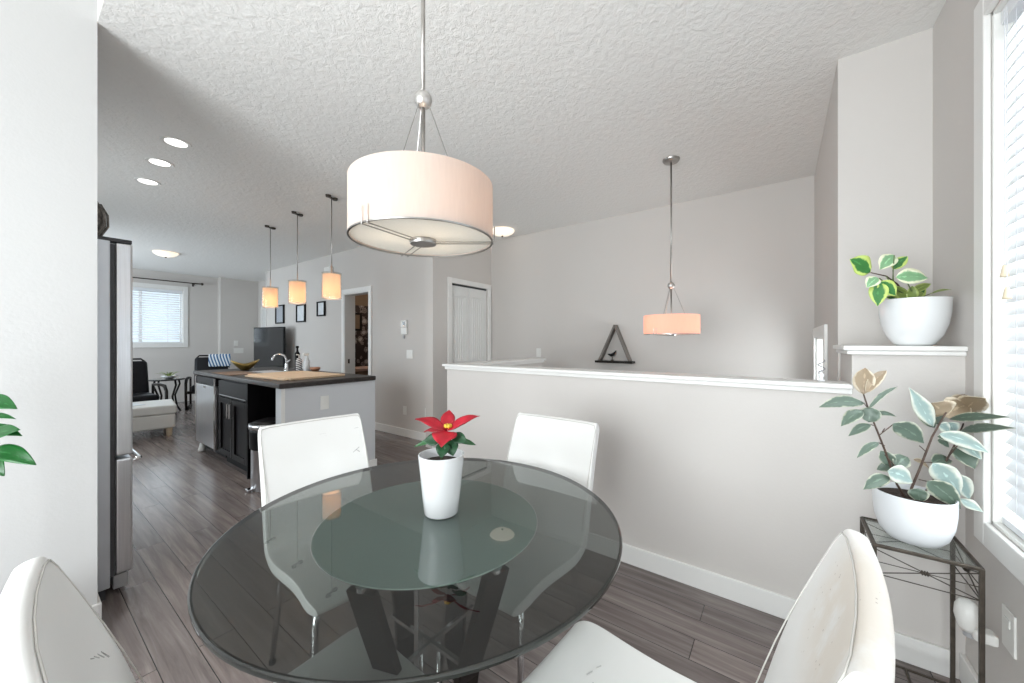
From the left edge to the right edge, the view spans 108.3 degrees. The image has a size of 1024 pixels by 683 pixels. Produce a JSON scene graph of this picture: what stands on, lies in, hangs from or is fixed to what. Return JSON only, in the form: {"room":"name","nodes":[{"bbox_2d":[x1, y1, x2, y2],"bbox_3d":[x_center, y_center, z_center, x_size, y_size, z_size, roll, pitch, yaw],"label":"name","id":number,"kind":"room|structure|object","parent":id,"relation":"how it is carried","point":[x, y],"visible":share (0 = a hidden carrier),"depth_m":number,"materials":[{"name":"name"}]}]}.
{"room":"dining room","nodes":[
{"label":"dining room","id":0,"kind":"room"},
{"bbox_2d":[0,0,96,604],"bbox_3d":[-2.483,-0.200,0.908,0.115,2.960,1.950,0,0,36],"label":"wall","id":1,"kind":"structure","parent":0,"point":[48,48],"depth_m":1.55,"materials":[{"name":"paint"}]},
{"bbox_2d":[91,592,101,618],"bbox_3d":[-2.474,1.228,0.908,0.130,0.105,1.962,0,0,36],"label":"baseboard","id":2,"kind":"structure","parent":1,"relation":"attached to","point":[97,607],"depth_m":1.66,"materials":[{"name":"white wood"}]},
{"bbox_2d":[133,269,217,401],"bbox_3d":[-7.717,-0.077,7.004,0.120,2.715,3.460,0,0,36],"label":"wall","id":3,"kind":"structure","parent":0,"point":[202,300],"depth_m":7.97,"materials":[{"name":"beige paint"}]},
{"bbox_2d":[133,282,187,347],"bbox_3d":[-7.420,-0.522,7.393,0.133,1.291,1.436,0,0,36],"label":"window","id":4,"kind":"structure","parent":3,"relation":"in","point":[184,340],"depth_m":7.76,"materials":[{"name":"white plastic"}]},
{"bbox_2d":[133,287,181,342],"bbox_3d":[-7.409,-0.523,7.385,0.050,1.108,1.252,0,0,36],"label":"blind","id":5,"kind":"object","parent":4,"relation":"attached to","point":[136,288],"visible":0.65,"depth_m":7.58,"materials":[{"name":"white plastic"}]},
{"bbox_2d":[133,277,203,286],"bbox_3d":[-7.327,-1.235,7.350,0.104,0.090,1.888,0,0,36],"label":"curtain rod","id":6,"kind":"object","parent":3,"relation":"attached to","point":[193,284],"visible":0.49,"depth_m":7.67,"materials":[{"name":"brown metal"}]},
{"bbox_2d":[218,277,257,368],"bbox_3d":[-6.370,-0.077,8.713,0.290,2.715,0.890,0,0,36],"label":"wall","id":7,"kind":"structure","parent":0,"point":[237,298],"depth_m":8.53,"materials":[{"name":"beige paint"}]},
{"bbox_2d":[234,348,242,352],"bbox_3d":[-6.310,0.210,8.540,0.010,0.120,0.190,0,0,36],"label":"light switch","id":8,"kind":"object","parent":7,"relation":"attached to","point":[236,350],"visible":1,"depth_m":8.53,"materials":[{"name":"white plastic"}]},
{"bbox_2d":[258,280,367,326],"bbox_3d":[-3.354,-0.077,7.573,5.930,2.715,1.690,0,0,36],"label":"wall","id":9,"kind":"structure","parent":0,"point":[260,283],"depth_m":8.72,"materials":[{"name":"beige paint"}]},
{"bbox_2d":[267,246,425,432],"bbox_3d":[-2.960,-0.077,6.168,5.060,2.715,0.120,0,0,36],"label":"wall","id":10,"kind":"structure","parent":0,"point":[398,283],"depth_m":5.30,"materials":[{"name":"beige paint"}]},
{"bbox_2d":[266,272,266,326],"bbox_3d":[-5.013,-0.077,7.659,0.015,2.715,0.144,0,0,36],"label":"trim","id":11,"kind":"structure","parent":10,"relation":"attached to","point":[266,272],"depth_m":7.60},
{"bbox_2d":[275,305,284,323],"bbox_3d":[-4.526,-0.530,7.211,0.360,0.360,0.030,0,0,36],"label":"picture frame","id":12,"kind":"object","parent":10,"relation":"attached to","point":[279,312],"visible":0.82,"depth_m":7.20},
{"bbox_2d":[276,306,282,322],"bbox_3d":[-4.520,-0.530,7.219,0.316,0.316,0.012,0,0,36],"label":"print","id":13,"kind":"object","parent":12,"relation":"attached to","point":[279,311],"depth_m":7.23},
{"bbox_2d":[296,304,305,321],"bbox_3d":[-3.826,-0.510,6.703,0.330,0.320,0.030,0,0,36],"label":"picture frame","id":14,"kind":"object","parent":10,"relation":"attached to","point":[300,309],"visible":1,"depth_m":6.69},
{"bbox_2d":[297,305,303,320],"bbox_3d":[-3.821,-0.510,6.710,0.286,0.276,0.012,0,0,36],"label":"print","id":15,"kind":"object","parent":14,"relation":"attached to","point":[300,308],"depth_m":6.72},
{"bbox_2d":[316,301,325,315],"bbox_3d":[-3.239,-0.555,6.277,0.260,0.250,0.030,0,0,36],"label":"picture frame","id":16,"kind":"object","parent":10,"relation":"attached to","point":[321,305],"visible":1,"depth_m":6.27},
{"bbox_2d":[318,303,322,314],"bbox_3d":[-3.234,-0.555,6.284,0.216,0.206,0.012,0,0,36],"label":"print","id":17,"kind":"object","parent":16,"relation":"attached to","point":[320,305],"depth_m":6.29},
{"bbox_2d":[324,266,332,272],"bbox_3d":[-3.036,-1.140,6.115,0.200,0.180,0.053,0,0,36],"label":"door chime","id":18,"kind":"object","parent":10,"relation":"attached to","point":[329,267],"visible":0.38,"depth_m":6.07,"materials":[{"name":"white plastic"}]},
{"bbox_2d":[341,286,371,374],"bbox_3d":[-2.340,0.230,5.737,0.810,2.100,0.188,0,0,36],"label":"doorway","id":19,"kind":"structure","parent":10,"relation":"in","point":[347,295],"depth_m":5.88,"materials":[{"name":"white wood"}]},
{"bbox_2d":[375,422,425,440],"bbox_3d":[-3.000,1.228,6.113,5.060,0.105,0.015,0,0,36],"label":"baseboard","id":20,"kind":"structure","parent":10,"relation":"attached to","point":[408,433],"depth_m":5.02,"materials":[{"name":"white wood"}]},
{"bbox_2d":[401,320,407,338],"bbox_3d":[-1.452,-0.163,4.977,0.120,0.245,0.031,0,0,36],"label":"thermostat","id":21,"kind":"object","parent":10,"relation":"attached to","point":[404,323],"visible":1,"depth_m":4.96,"materials":[{"name":"white plastic"}]},
{"bbox_2d":[403,406,406,414],"bbox_3d":[-1.445,0.930,4.986,0.070,0.115,0.009,0,0,36],"label":"wall outlet","id":22,"kind":"object","parent":10,"relation":"attached to","point":[404,407],"visible":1,"depth_m":4.98,"materials":[{"name":"white plastic"}]},
{"bbox_2d":[407,350,412,358],"bbox_3d":[-1.365,0.170,4.927,0.125,0.115,0.010,0,0,36],"label":"light switch","id":23,"kind":"object","parent":10,"relation":"attached to","point":[409,352],"visible":1,"depth_m":4.91,"materials":[{"name":"white plastic"}]},
{"bbox_2d":[355,305,367,366],"bbox_3d":[-3.533,0.255,7.641,0.100,2.050,1.590,0,0,36],"label":"wall","id":24,"kind":"structure","parent":0,"point":[361,337],"depth_m":7.98,"materials":[{"name":"paper"}]},
{"bbox_2d":[355,313,361,330],"bbox_3d":[-3.330,-0.420,7.809,0.030,0.380,0.340,0,0,36],"label":"picture frame","id":25,"kind":"object","parent":24,"relation":"attached to","point":[358,316],"visible":0.41,"depth_m":7.89,"materials":[{"name":"beige paint"}]},
{"bbox_2d":[355,315,359,328],"bbox_3d":[-3.337,-0.420,7.814,0.012,0.300,0.260,0,0,36],"label":"print","id":26,"kind":"object","parent":25,"relation":"attached to","point":[357,317],"depth_m":7.87,"materials":[{"name":"beige paint"}]},
{"bbox_2d":[426,247,490,447],"bbox_3d":[-0.790,-0.077,4.987,0.420,2.715,1.100,0,0,36],"label":"wall","id":27,"kind":"structure","parent":0,"point":[476,267],"depth_m":4.52,"materials":[{"name":"beige paint"}]},
{"bbox_2d":[447,277,490,363],"bbox_3d":[-0.549,0.237,4.945,0.018,2.085,0.845,0,0,36],"label":"trim","id":28,"kind":"structure","parent":27,"relation":"attached to","point":[450,280],"depth_m":4.64,"materials":[{"name":"white wood"}]},
{"bbox_2d":[452,283,485,290],"bbox_3d":[-0.589,-0.729,4.974,0.040,0.022,0.715,0,0,36],"label":"closet track","id":29,"kind":"object","parent":27,"relation":"attached to","point":[452,283],"visible":0.64,"depth_m":4.95,"materials":[{"name":"metal"}]},
{"bbox_2d":[452,285,468,362],"bbox_3d":[-0.693,0.277,4.828,0.043,1.990,0.352,0,0,36],"label":"closet door","id":30,"kind":"structure","parent":29,"relation":"hanging from","point":[460,295],"depth_m":4.83,"materials":[{"name":"white wood"}]},
{"bbox_2d":[469,288,485,361],"bbox_3d":[-0.483,0.277,5.117,0.043,1.990,0.352,0,0,36],"label":"closet door","id":31,"kind":"structure","parent":29,"relation":"hanging from","point":[477,298],"depth_m":5.10,"materials":[{"name":"white wood"}]},
{"bbox_2d":[97,0,945,281],"bbox_3d":[-2.930,-1.485,4.261,11.150,0.100,6.950,0,0,36],"label":"ceiling","id":32,"kind":"structure","parent":0,"point":[572,111],"depth_m":2.23,"materials":[{"name":"white paint"}]},
{"bbox_2d":[134,177,160,185],"bbox_3d":[-3.272,-1.432,3.323,0.176,0.006,0.176,0,0,36],"label":"recessed light","id":33,"kind":"object","parent":32,"relation":"in","point":[145,181],"visible":1,"depth_m":3.31,"materials":[{"name":"white"}]},
{"bbox_2d":[144,157,173,167],"bbox_3d":[-2.825,-1.432,2.967,0.176,0.006,0.176,0,0,36],"label":"recessed light","id":34,"kind":"object","parent":32,"relation":"in","point":[158,162],"visible":1,"depth_m":2.96,"materials":[{"name":"white"}]},
{"bbox_2d":[152,251,178,257],"bbox_3d":[-5.567,-1.389,5.948,0.310,0.092,0.310,0,0,36],"label":"flush ceiling light","id":35,"kind":"object","parent":32,"relation":"attached to","point":[165,254],"visible":1,"depth_m":5.88,"materials":[{"name":"white glass"}]},
{"bbox_2d":[159,136,191,149],"bbox_3d":[-2.424,-1.432,2.670,0.176,0.006,0.176,0,0,36],"label":"recessed light","id":36,"kind":"object","parent":32,"relation":"in","point":[174,142],"visible":1,"depth_m":2.66,"materials":[{"name":"white"}]},
{"bbox_2d":[262,225,278,307],"bbox_3d":[-3.019,-0.930,4.623,0.183,1.010,0.183,0,0,16],"label":"pendant","id":37,"kind":"object","parent":32,"relation":"hanging from","point":[270,294],"visible":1,"depth_m":4.57,"materials":[{"name":"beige glass"}]},
{"bbox_2d":[288,211,306,303],"bbox_3d":[-2.398,-0.930,4.134,0.183,1.010,0.183,0,0,16],"label":"pendant","id":38,"kind":"object","parent":32,"relation":"hanging from","point":[297,289],"visible":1,"depth_m":4.08,"materials":[{"name":"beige glass"}]},
{"bbox_2d":[321,194,341,299],"bbox_3d":[-1.787,-0.930,3.665,0.183,1.010,0.183,0,0,16],"label":"pendant","id":39,"kind":"object","parent":32,"relation":"hanging from","point":[331,281],"visible":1,"depth_m":3.61,"materials":[{"name":"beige glass"}]},
{"bbox_2d":[347,0,494,256],"bbox_3d":[-0.286,-0.870,1.180,0.446,1.120,0.453,0,0,36],"label":"drum pendant","id":40,"kind":"object","parent":32,"relation":"hanging from","point":[417,203],"visible":1,"depth_m":1.02,"materials":[{"name":"white fabric"}]},
{"bbox_2d":[349,219,490,254],"bbox_3d":[-0.284,-0.330,1.183,0.434,0.004,0.434,0,0,36],"label":"diffuser","id":41,"kind":"object","parent":40,"relation":"attached to","point":[394,236],"depth_m":1.14,"materials":[{"name":"white glass"}]},
{"bbox_2d":[493,227,513,236],"bbox_3d":[-0.124,-1.389,4.763,0.310,0.092,0.310,0,0,36],"label":"flush ceiling light","id":42,"kind":"object","parent":32,"relation":"attached to","point":[499,231],"visible":0.9,"depth_m":4.67,"materials":[{"name":"white glass"}]},
{"bbox_2d":[643,156,699,335],"bbox_3d":[1.258,-0.740,2.918,0.418,1.390,0.412,0,0,36],"label":"drum pendant","id":43,"kind":"object","parent":32,"relation":"hanging from","point":[665,324],"visible":1,"depth_m":2.79,"materials":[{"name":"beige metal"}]},
{"bbox_2d":[101,400,960,682],"bbox_3d":[-2.944,1.340,4.302,11.020,0.120,6.900,0,0,36],"label":"floor","id":44,"kind":"structure","parent":0,"point":[185,498],"depth_m":1.80,"materials":[{"name":"grey laminate"}]},
{"bbox_2d":[0,394,36,475],"bbox_3d":[-1.758,0.637,1.178,0.502,1.285,0.290,0,0,-22],"label":"floor plant","id":45,"kind":"object","parent":44,"relation":"on","point":[12,453],"visible":1,"depth_m":1.15,"materials":[{"name":"green plant"}]},
{"bbox_2d":[97,235,141,600],"bbox_3d":[-2.487,0.380,1.855,0.796,1.800,0.807,0,0,36],"label":"refrigerator","id":46,"kind":"object","parent":44,"relation":"on","point":[114,260],"visible":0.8,"depth_m":1.86,"materials":[{"name":"silver metal"}]},
{"bbox_2d":[97,201,108,235],"bbox_3d":[-2.220,-0.632,1.879,0.242,0.227,0.239,0,0,36],"label":"woven basket","id":47,"kind":"object","parent":46,"relation":"on","point":[102,215],"visible":0.13,"depth_m":1.91,"materials":[{"name":"grey wicker"}]},
{"bbox_2d":[97,205,105,235],"bbox_3d":[-2.221,-0.633,1.876,0.224,0.225,0.224,0,0,36],"label":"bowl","id":48,"kind":"object","parent":47,"relation":"on","point":[101,212],"depth_m":1.90,"materials":[{"name":"wicker"}]},
{"bbox_2d":[0,557,274,682],"bbox_3d":[-0.448,0.817,0.703,0.437,0.926,0.634,0,0,38],"label":"dining chair","id":49,"kind":"object","parent":44,"relation":"on","point":[50,632],"visible":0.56,"depth_m":0.53,"materials":[{"name":"white leather"}]},
{"bbox_2d":[133,358,167,401],"bbox_3d":[-5.971,0.782,5.783,0.899,1.015,0.708,0,0,34],"label":"lounge chair","id":50,"kind":"object","parent":44,"relation":"on","point":[140,368],"visible":0.34,"depth_m":6.03,"materials":[{"name":"black leather"}]},
{"bbox_2d":[133,361,148,392],"bbox_3d":[-6.238,0.615,5.963,0.256,0.584,0.540,0,0,34],"label":"cushion","id":51,"kind":"object","parent":50,"relation":"on","point":[140,368],"depth_m":6.07,"materials":[{"name":"black leather"}]},
{"bbox_2d":[133,392,158,401],"bbox_3d":[-5.913,0.895,5.744,0.560,0.130,0.540,0,0,34],"label":"seat cushion","id":52,"kind":"object","parent":50,"relation":"on","point":[137,396],"depth_m":5.72,"materials":[{"name":"black leather"}]},
{"bbox_2d":[133,399,176,435],"bbox_3d":[-5.168,1.070,4.966,0.750,0.420,0.950,0,0,44],"label":"ottoman","id":53,"kind":"object","parent":44,"relation":"on","point":[155,414],"visible":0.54,"depth_m":4.93,"materials":[{"name":"beige leather"}]},
{"bbox_2d":[148,377,184,412],"bbox_3d":[-6.218,0.978,6.668,0.500,0.619,0.500,0,0,36],"label":"side table","id":54,"kind":"object","parent":44,"relation":"on","point":[173,396],"visible":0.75,"depth_m":6.68,"materials":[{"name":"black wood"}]},
{"bbox_2d":[159,372,177,378],"bbox_3d":[-6.183,0.605,6.649,0.322,0.125,0.322,0,0,7],"label":"spider plant","id":55,"kind":"object","parent":54,"relation":"on","point":[168,375],"visible":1,"depth_m":6.62,"materials":[{"name":"green plant"}]},
{"bbox_2d":[184,355,227,409],"bbox_3d":[-5.998,0.782,7.360,0.708,1.015,0.900,0,0,-36],"label":"lounge chair","id":56,"kind":"object","parent":44,"relation":"on","point":[201,363],"visible":0.43,"depth_m":7.45,"materials":[{"name":"black leather"}]},
{"bbox_2d":[194,357,227,383],"bbox_3d":[-6.187,0.615,7.620,0.540,0.584,0.256,0,0,-36],"label":"cushion","id":57,"kind":"object","parent":56,"relation":"on","point":[201,363],"depth_m":7.52,"materials":[{"name":"black fabric"}]},
{"bbox_2d":[208,354,230,367],"bbox_3d":[-6.098,0.407,7.719,0.358,0.299,0.202,0,0,-36],"label":"towel","id":58,"kind":"object","parent":56,"relation":"on","point":[214,360],"visible":0.98,"depth_m":7.66,"materials":[{"name":"blue fabric"}]},
{"bbox_2d":[195,375,226,457],"bbox_3d":[-3.231,0.833,4.357,0.690,0.894,0.628,0,0,36],"label":"dishwasher","id":59,"kind":"object","parent":44,"relation":"on","point":[207,395],"visible":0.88,"depth_m":4.08,"materials":[{"name":"silver metal"}]},
{"bbox_2d":[219,379,246,471],"bbox_3d":[-2.619,0.833,3.906,0.770,0.894,0.639,0,0,36],"label":"base cabinet","id":60,"kind":"object","parent":44,"relation":"on","point":[233,398],"visible":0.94,"depth_m":3.65,"materials":[{"name":"black wood"}]},
{"bbox_2d":[193,367,375,388],"bbox_3d":[-2.546,0.363,4.014,2.302,0.043,0.882,0,0,36],"label":"countertop","id":61,"kind":"structure","parent":60,"relation":"on","point":[348,377],"depth_m":3.46,"materials":[{"name":"laminate"}]},
{"bbox_2d":[211,371,255,375],"bbox_3d":[-2.960,0.339,3.955,0.560,0.006,0.260,0,0,36],"label":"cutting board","id":62,"kind":"object","parent":61,"relation":"on","point":[229,373],"visible":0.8,"depth_m":3.88,"materials":[{"name":"brown wood"}]},
{"bbox_2d":[230,359,259,369],"bbox_3d":[-3.183,0.280,4.414,0.222,0.124,0.285,0,0,36],"label":"decorative bowl","id":63,"kind":"object","parent":61,"relation":"on","point":[246,366],"visible":1,"depth_m":4.36,"materials":[{"name":"gold metal"}]},
{"bbox_2d":[246,370,285,372],"bbox_3d":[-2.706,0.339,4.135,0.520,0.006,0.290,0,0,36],"label":"sink","id":64,"kind":"object","parent":61,"relation":"in","point":[260,371],"visible":0.55,"depth_m":4.19,"materials":[{"name":"silver metal"}]},
{"bbox_2d":[271,353,290,370],"bbox_3d":[-2.668,0.237,4.271,0.195,0.210,0.081,0,0,-31],"label":"faucet","id":65,"kind":"object","parent":61,"relation":"on","point":[274,355],"visible":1,"depth_m":4.29,"materials":[{"name":"silver metal"}]},
{"bbox_2d":[245,371,344,380],"bbox_3d":[-2.134,0.331,3.627,0.800,0.022,0.560,0,0,32],"label":"cutting board","id":66,"kind":"object","parent":61,"relation":"on","point":[288,375],"visible":1,"depth_m":3.50,"materials":[{"name":"brown wood"}]},
{"bbox_2d":[295,346,299,370],"bbox_3d":[-2.541,0.197,4.380,0.056,0.290,0.056,0,0,36],"label":"soap bottle","id":67,"kind":"object","parent":61,"relation":"on","point":[297,347],"visible":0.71,"depth_m":4.36,"materials":[{"name":"black plastic"}]},
{"bbox_2d":[296,354,301,370],"bbox_3d":[-2.469,0.243,4.291,0.066,0.196,0.066,0,0,36],"label":"soap bottle","id":68,"kind":"object","parent":61,"relation":"on","point":[298,360],"visible":0.91,"depth_m":4.26,"materials":[{"name":"white plastic"}]},
{"bbox_2d":[302,353,309,370],"bbox_3d":[-2.378,0.239,4.281,0.072,0.205,0.081,0,0,36],"label":"soap bottle","id":69,"kind":"object","parent":61,"relation":"on","point":[306,364],"visible":0.92,"depth_m":4.26,"materials":[{"name":"white plastic"}]},
{"bbox_2d":[309,367,320,370],"bbox_3d":[-2.263,0.319,4.252,0.116,0.045,0.116,0,0,36],"label":"bowl","id":70,"kind":"object","parent":61,"relation":"on","point":[311,368],"visible":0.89,"depth_m":4.22,"materials":[{"name":"wood"}]},
{"bbox_2d":[245,417,275,491],"bbox_3d":[-2.144,0.980,3.284,0.344,0.600,0.362,0,0,36],"label":"trash can","id":71,"kind":"object","parent":44,"relation":"on","point":[253,427],"visible":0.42,"depth_m":3.15,"materials":[{"name":"silver metal"}]},
{"bbox_2d":[247,383,275,478],"bbox_3d":[-2.104,0.833,3.429,0.611,0.894,0.405,0,0,36],"label":"panel","id":72,"kind":"object","parent":44,"relation":"on","point":[261,400],"visible":0.14,"depth_m":3.50,"materials":[{"name":"black wood"}]},
{"bbox_2d":[258,413,368,506],"bbox_3d":[-0.698,0.817,1.485,0.634,0.926,0.437,0,0,43],"label":"dining chair","id":73,"kind":"object","parent":44,"relation":"on","point":[293,456],"visible":0.41,"depth_m":1.61,"materials":[{"name":"white leather"}]},
{"bbox_2d":[276,380,376,466],"bbox_3d":[-1.667,0.833,3.402,0.122,0.895,0.885,0,0,36],"label":"wall","id":74,"kind":"structure","parent":44,"relation":"on","point":[299,403],"depth_m":3.38,"materials":[{"name":"paint"}]},
{"bbox_2d":[320,395,328,409],"bbox_3d":[-1.672,0.545,3.304,0.009,0.120,0.075,0,0,36],"label":"wall outlet","id":75,"kind":"object","parent":74,"relation":"attached to","point":[324,400],"visible":1,"depth_m":3.30,"materials":[{"name":"white plastic"}]},
{"bbox_2d":[355,366,367,374],"bbox_3d":[-2.757,0.880,6.923,0.560,0.800,0.660,0,0,36],"label":"vanity","id":76,"kind":"object","parent":44,"relation":"on","point":[363,370],"visible":0.09,"depth_m":6.62,"materials":[{"name":"beige paint"}]},
{"bbox_2d":[355,366,367,371],"bbox_3d":[-2.757,0.505,6.923,0.560,0.050,0.660,0,0,36],"label":"countertop","id":77,"kind":"structure","parent":76,"relation":"on","point":[360,368],"depth_m":6.61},
{"bbox_2d":[187,458,622,682],"bbox_3d":[-0.247,0.905,1.131,1.122,0.750,1.122,0,0,36],"label":"dining table","id":78,"kind":"object","parent":44,"relation":"on","point":[345,577],"visible":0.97,"depth_m":0.84,"materials":[{"name":"clear glass"}]},
{"bbox_2d":[418,448,463,519],"bbox_3d":[-0.219,0.439,1.148,0.141,0.183,0.141,0,0,36],"label":"pot","id":79,"kind":"object","parent":78,"relation":"on","point":[440,472],"depth_m":1.10,"materials":[{"name":"white ceramic"}]},
{"bbox_2d":[414,410,478,519],"bbox_3d":[-0.207,0.377,1.158,0.175,0.307,0.146,0,0,-29],"label":"poinsettia","id":80,"kind":"object","parent":78,"relation":"on","point":[441,467],"visible":1,"depth_m":1.11,"materials":[{"name":"white ceramic"}]},
{"bbox_2d":[440,413,598,682],"bbox_3d":[0.037,0.817,1.497,0.437,0.926,0.634,0,0,36],"label":"dining chair","id":81,"kind":"object","parent":44,"relation":"on","point":[566,447],"visible":0.35,"depth_m":1.66,"materials":[{"name":"white leather"}]},
{"bbox_2d":[522,529,894,682],"bbox_3d":[0.296,0.817,0.732,0.634,0.926,0.437,0,0,42],"label":"dining chair","id":82,"kind":"object","parent":44,"relation":"on","point":[839,628],"visible":1,"depth_m":0.63,"materials":[{"name":"white leather"}]},
{"bbox_2d":[860,516,984,682],"bbox_3d":[1.379,0.978,1.268,0.248,0.605,0.248,0,0,36],"label":"plant stand","id":83,"kind":"object","parent":44,"relation":"on","point":[864,527],"visible":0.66,"depth_m":1.20,"materials":[{"name":"black metal"}]},
{"bbox_2d":[819,368,1013,548],"bbox_3d":[1.345,0.385,1.294,0.462,0.587,0.373,0,0,36],"label":"rubber plant","id":84,"kind":"object","parent":83,"relation":"on","point":[927,517],"visible":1,"depth_m":1.24,"materials":[{"name":"green plant"}]},
{"bbox_3d":[-4.673,0.970,7.009,1.500,0.620,0.472,0,0,36],"label":"media console","id":85,"kind":"object","parent":44,"relation":"on","visible":0},
{"bbox_2d":[254,327,285,367],"bbox_3d":[-4.577,0.195,6.955,0.960,0.930,0.210,0,0,27],"label":"television","id":86,"kind":"object","parent":85,"relation":"on","point":[268,341],"visible":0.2,"depth_m":6.93,"materials":[{"name":"black glass"}]},
{"bbox_2d":[447,363,851,598],"bbox_3d":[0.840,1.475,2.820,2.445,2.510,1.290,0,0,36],"label":"wall","id":87,"kind":"structure","parent":0,"point":[753,486],"depth_m":1.90,"materials":[{"name":"beige paint"}]},
{"bbox_2d":[442,358,852,393],"bbox_3d":[0.827,0.203,2.829,2.477,0.043,1.350,0,0,36],"label":"half wall cap","id":88,"kind":"object","parent":87,"relation":"on","point":[501,366],"visible":1,"depth_m":2.04,"materials":[{"name":"white wood"}]},
{"bbox_2d":[817,360,824,380],"bbox_3d":[1.415,0.132,1.692,0.029,0.098,0.028,0,0,36],"label":"ornament","id":89,"kind":"object","parent":88,"relation":"on","point":[821,375],"visible":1,"depth_m":1.69,"materials":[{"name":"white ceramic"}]},
{"bbox_2d":[621,543,949,677],"bbox_3d":[0.945,1.228,2.734,2.745,0.105,1.305,0,0,36],"label":"baseboard","id":90,"kind":"structure","parent":87,"relation":"attached to","point":[920,653],"depth_m":1.79,"materials":[{"name":"white wood"}]},
{"bbox_2d":[491,176,813,379],"bbox_3d":[1.146,0.647,4.334,3.960,4.165,0.120,0,0,36],"label":"wall","id":91,"kind":"structure","parent":0,"point":[743,260],"depth_m":3.85,"materials":[{"name":"beige paint"}]},
{"bbox_2d":[536,348,540,356],"bbox_3d":[0.347,0.145,4.833,0.070,0.115,0.010,0,0,36],"label":"light switch","id":92,"kind":"object","parent":91,"relation":"attached to","point":[538,350],"visible":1,"depth_m":4.83,"materials":[{"name":"white plastic"}]},
{"bbox_2d":[595,325,634,363],"bbox_3d":[1.159,0.027,4.181,0.430,0.431,0.110,0,0,36],"label":"ornament","id":93,"kind":"object","parent":91,"relation":"attached to","point":[615,327],"visible":1,"depth_m":4.16,"materials":[{"name":"black wood"}]},
{"bbox_2d":[814,76,834,380],"bbox_3d":[2.257,0.647,2.600,0.125,4.165,1.620,0,0,36],"label":"wall","id":94,"kind":"structure","parent":0,"point":[824,177],"depth_m":2.35,"materials":[{"name":"beige paint"}]},
{"bbox_2d":[813,324,827,379],"bbox_3d":[2.278,0.450,2.653,0.133,1.116,0.986,0,0,36],"label":"window","id":95,"kind":"structure","parent":94,"relation":"in","point":[820,345],"depth_m":2.95,"materials":[{"name":"white plastic"}]},
{"bbox_2d":[835,28,932,380],"bbox_3d":[1.883,0.647,1.796,0.465,4.165,0.120,0,0,36],"label":"wall","id":96,"kind":"structure","parent":0,"point":[884,93],"depth_m":1.79,"materials":[{"name":"beige paint"}]},
{"bbox_2d":[840,353,964,678],"bbox_3d":[1.687,1.393,1.636,0.317,2.675,0.370,0,0,36],"label":"wall","id":97,"kind":"structure","parent":0,"point":[920,612],"depth_m":1.48,"materials":[{"name":"beige paint"}]},
{"bbox_2d":[833,345,967,355],"bbox_3d":[1.666,0.036,1.632,0.347,0.037,0.400,0,0,36],"label":"cap","id":98,"kind":"object","parent":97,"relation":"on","point":[933,350],"visible":0.98,"depth_m":1.47,"materials":[{"name":"white wood"}]},
{"bbox_2d":[849,254,952,345],"bbox_3d":[1.571,-0.169,1.478,0.409,0.374,0.211,0,0,-28],"label":"shelf plant","id":99,"kind":"object","parent":98,"relation":"on","point":[908,317],"visible":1,"depth_m":1.47,"materials":[{"name":"green plant"}]},
{"bbox_2d":[933,0,1023,682],"bbox_3d":[0.763,-0.200,-0.023,0.138,2.960,4.260,0,0,36],"label":"wall","id":100,"kind":"structure","parent":0,"point":[953,29],"depth_m":1.41,"materials":[{"name":"beige paint"}]},
{"bbox_2d":[960,652,977,682],"bbox_3d":[0.604,1.228,-0.112,0.015,0.105,3.730,0,0,36],"label":"baseboard","id":101,"kind":"structure","parent":100,"relation":"attached to","point":[968,674],"depth_m":1.35,"materials":[{"name":"white wood"}]},
{"bbox_2d":[974,0,1023,584],"bbox_3d":[1.239,-0.240,0.667,0.133,1.836,1.451,0,0,36],"label":"window","id":102,"kind":"structure","parent":100,"relation":"in","point":[998,544],"depth_m":1.21,"materials":[{"name":"white plastic"}]},
{"bbox_2d":[1000,0,1023,539],"bbox_3d":[1.219,-0.240,0.681,0.068,1.653,1.267,0,0,36],"label":"blind","id":103,"kind":"object","parent":102,"relation":"attached to","point":[1013,11],"visible":1,"depth_m":1.14,"materials":[{"name":"white plastic"}]},
{"bbox_2d":[1002,603,1016,659],"bbox_3d":[1.503,0.875,1.121,0.009,0.124,0.076,0,0,36],"label":"wall outlet","id":104,"kind":"object","parent":100,"relation":"attached to","point":[1009,621],"visible":1,"depth_m":1.11,"materials":[{"name":"white plastic"}]},
{"bbox_2d":[953,597,998,646],"bbox_3d":[1.467,0.883,1.176,0.084,0.117,0.071,0,0,36],"label":"air freshener","id":105,"kind":"object","parent":104,"relation":"attached to","point":[965,610],"visible":0.94,"depth_m":1.17,"materials":[{"name":"white plastic"}]},
{"bbox_2d":[962,630,973,638],"bbox_3d":[1.463,0.925,1.184,0.027,0.034,0.028,0,0,36],"label":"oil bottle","id":106,"kind":"object","parent":105,"relation":"on","point":[967,633],"depth_m":1.17,"materials":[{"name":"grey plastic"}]},
{"bbox_2d":[1004,615,1009,629],"bbox_3d":[1.501,0.852,1.122,0.004,0.026,0.032,0,0,36],"label":"socket","id":107,"kind":"object","parent":104,"relation":"attached to","point":[1006,617],"depth_m":1.12,"materials":[{"name":"white plastic"}]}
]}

